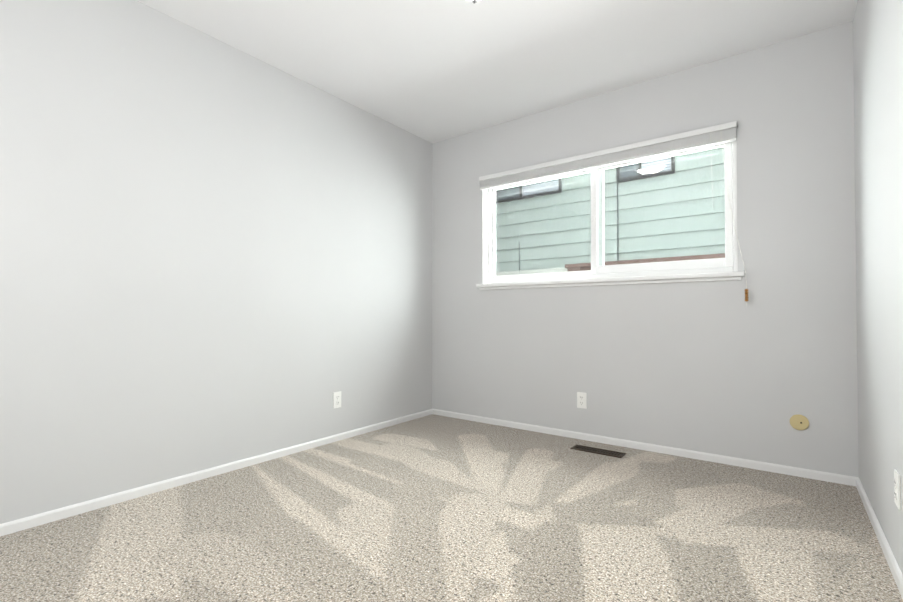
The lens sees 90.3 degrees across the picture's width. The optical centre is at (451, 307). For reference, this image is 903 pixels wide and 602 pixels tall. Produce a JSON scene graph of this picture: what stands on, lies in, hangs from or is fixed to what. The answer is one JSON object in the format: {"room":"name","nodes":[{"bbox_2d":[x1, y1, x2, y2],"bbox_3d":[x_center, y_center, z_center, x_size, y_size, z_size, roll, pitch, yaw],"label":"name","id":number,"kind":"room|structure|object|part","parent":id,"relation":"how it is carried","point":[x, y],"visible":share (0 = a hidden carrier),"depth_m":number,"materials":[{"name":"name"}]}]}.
{"room":"empty bedroom","nodes":[
{"label":"empty bedroom","id":0,"kind":"room"},
{"bbox_2d":[0,0,432,523],"bbox_3d":[-1.340,-0.290,2.612,0.160,2.440,4.020,-1,-1,37],"label":"wall","id":1,"kind":"structure","parent":0,"point":[214,252],"depth_m":2.37,"materials":[{"name":"paint"}]},
{"bbox_2d":[0,409,432,536],"bbox_3d":[-1.271,0.907,2.543,0.012,0.046,3.700,-1,-1,37],"label":"baseboard","id":2,"kind":"structure","parent":1,"relation":"attached to","point":[14,526],"depth_m":2.33,"materials":[{"name":"white wood"}]},
{"bbox_2d":[333,391,340,408],"bbox_3d":[-0.807,0.651,3.174,0.009,0.114,0.070,-1,-1,37],"label":"electrical outlet","id":3,"kind":"object","parent":1,"relation":"attached to","point":[336,399],"visible":1,"depth_m":3.17,"materials":[{"name":"white plastic"}]},
{"bbox_2d":[0,414,902,601],"bbox_3d":[-0.135,0.918,1.698,2.882,0.001,3.740,-1,-1,37],"label":"floor","id":4,"kind":"structure","parent":0,"point":[433,508],"depth_m":1.83,"materials":[{"name":"carpet"}]},
{"bbox_2d":[570,444,625,457],"bbox_3d":[0.953,0.931,2.922,0.330,0.007,0.105,-1,-1,37],"label":"air vent register","id":5,"kind":"object","parent":4,"relation":"on","point":[599,451],"visible":1,"depth_m":2.92,"materials":[{"name":"brown metal"}]},
{"bbox_2d":[137,0,857,143],"bbox_3d":[-0.132,-1.582,1.732,3.170,0.120,4.020,-1,-1,37],"label":"ceiling","id":6,"kind":"structure","parent":0,"point":[432,71],"depth_m":2.56,"materials":[{"name":"paint"}]},
{"bbox_2d":[432,21,858,476],"bbox_3d":[1.019,-0.280,3.262,2.850,2.440,0.160,-1,-1,37],"label":"wall","id":7,"kind":"structure","parent":0,"point":[718,367],"depth_m":2.76,"materials":[{"name":"paint"}]},
{"bbox_2d":[577,392,586,408],"bbox_3d":[0.931,0.661,3.209,0.070,0.114,0.009,-1,-1,37],"label":"electrical outlet","id":8,"kind":"object","parent":7,"relation":"attached to","point":[581,399],"visible":1,"depth_m":3.21,"materials":[{"name":"white plastic"}]},
{"bbox_2d":[482,141,737,283],"bbox_3d":[1.023,-0.620,3.264,1.794,0.890,0.161,-1,-1,37],"label":"window","id":9,"kind":"structure","parent":7,"relation":"in","point":[669,272],"depth_m":3.18,"materials":[{"name":"white plastic"}]},
{"bbox_3d":[0.720,-0.638,3.547,0.879,0.738,0.004,-1,-1,37],"label":"fixed glass","id":10,"kind":"part","parent":9,"relation":"part of","materials":[{"name":"clear glass"}]},
{"bbox_3d":[0.730,-0.636,3.540,0.938,0.794,0.028,-1,-1,37],"label":"fixed window sash","id":11,"kind":"part","parent":9,"relation":"part of","materials":[{"name":"white plastic"}]},
{"bbox_2d":[479,121,748,305],"bbox_3d":[0.976,-0.546,3.157,1.856,1.088,0.062,-1,-1,37],"label":"window blind","id":12,"kind":"object","parent":9,"relation":"attached to","point":[707,136],"visible":0.96,"depth_m":3.02,"materials":[{"name":"white"}]},
{"bbox_3d":[1.633,-0.538,2.642,0.187,1.058,0.021,-1,-1,37],"label":"cord","id":13,"kind":"part","parent":12,"relation":"part of","materials":[{"name":"white plastic"}]},
{"bbox_3d":[1.375,-0.653,3.015,0.800,0.703,0.004,-1,-1,37],"label":"slide glass","id":14,"kind":"part","parent":9,"relation":"part of","materials":[{"name":"clear glass"}]},
{"bbox_3d":[1.374,-0.644,3.016,0.879,0.794,0.028,-1,-1,37],"label":"sliding window sash","id":15,"kind":"part","parent":9,"relation":"part of","materials":[{"name":"white plastic"}]},
{"bbox_2d":[476,271,744,289],"bbox_3d":[0.983,-0.180,3.204,1.864,0.048,0.115,-1,-1,37],"label":"window sill","id":16,"kind":"structure","parent":7,"relation":"attached to","point":[719,276],"depth_m":3.03,"materials":[{"name":"white wood"}]},
{"bbox_2d":[433,409,858,485],"bbox_3d":[0.968,0.916,3.176,2.850,0.046,0.012,-1,-1,37],"label":"baseboard","id":17,"kind":"structure","parent":7,"relation":"attached to","point":[800,472],"depth_m":2.85,"materials":[{"name":"white wood"}]},
{"bbox_2d":[790,414,808,429],"bbox_3d":[1.917,0.631,2.474,0.086,0.086,0.012,-1,-1,37],"label":"blank wall plate","id":18,"kind":"object","parent":7,"relation":"attached to","point":[799,422],"visible":1,"depth_m":2.47,"materials":[{"name":"beige plastic"}]},
{"bbox_2d":[853,0,902,574],"bbox_3d":[1.075,-0.315,0.816,0.160,2.440,4.020,-1,-1,37],"label":"wall","id":19,"kind":"structure","parent":0,"point":[878,75],"depth_m":1.75,"materials":[{"name":"paint"}]},
{"bbox_2d":[856,478,902,598],"bbox_3d":[1.006,0.882,0.850,0.012,0.046,3.700,-1,-1,37],"label":"baseboard","id":20,"kind":"structure","parent":19,"relation":"attached to","point":[896,572],"depth_m":1.71,"materials":[{"name":"white wood"}]},
{"bbox_2d":[894,469,900,509],"bbox_3d":[1.491,0.607,1.503,0.009,0.114,0.070,-1,-1,37],"label":"electrical outlet","id":21,"kind":"object","parent":19,"relation":"attached to","point":[897,493],"visible":0.98,"depth_m":1.49,"materials":[{"name":"white plastic"}]},
{"bbox_3d":[1.412,1.607,4.476,20.000,0.100,2.300,-1,-1,37],"label":"ground","id":22,"kind":"structure","parent":0,"visible":0},
{"bbox_2d":[496,268,566,275],"bbox_3d":[-1.804,0.602,7.069,7.760,1.985,0.200,-1,-1,37],"label":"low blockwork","id":23,"kind":"object","parent":22,"relation":"on","point":[533,271],"depth_m":4.95,"materials":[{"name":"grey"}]},
{"bbox_2d":[496,147,724,271],"bbox_3d":[2.077,-0.742,5.404,16.000,4.633,0.172,-1,-1,37],"label":"siding","id":24,"kind":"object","parent":22,"relation":"on","point":[533,250],"depth_m":5.32,"materials":[{"name":"green wood"}]},
{"bbox_2d":[496,178,561,203],"bbox_3d":[1.016,-1.728,6.086,1.000,0.485,0.025,-1,-1,37],"label":"window","id":25,"kind":"structure","parent":24,"relation":"attached to","point":[506,191],"depth_m":6.05,"materials":[{"name":"black"}]},
{"bbox_2d":[519,183,617,270],"bbox_3d":[1.456,-0.360,5.743,1.330,2.270,0.012,-1,-1,37],"label":"wires","id":26,"kind":"object","parent":24,"relation":"attached to","point":[617,230],"depth_m":5.36,"materials":[{"name":"grey"}]},
{"bbox_2d":[616,156,674,182],"bbox_3d":[2.230,-1.740,5.184,0.635,0.485,0.025,-1,-1,37],"label":"window","id":27,"kind":"structure","parent":24,"relation":"attached to","point":[646,166],"depth_m":5.18,"materials":[{"name":"black"}]},
{"bbox_2d":[565,253,724,271],"bbox_3d":[4.323,0.525,2.227,7.854,2.000,0.080,-1,-1,37],"label":"fence","id":28,"kind":"object","parent":22,"relation":"on","point":[721,255],"depth_m":4.10,"materials":[{"name":"brown wood"}]}
]}

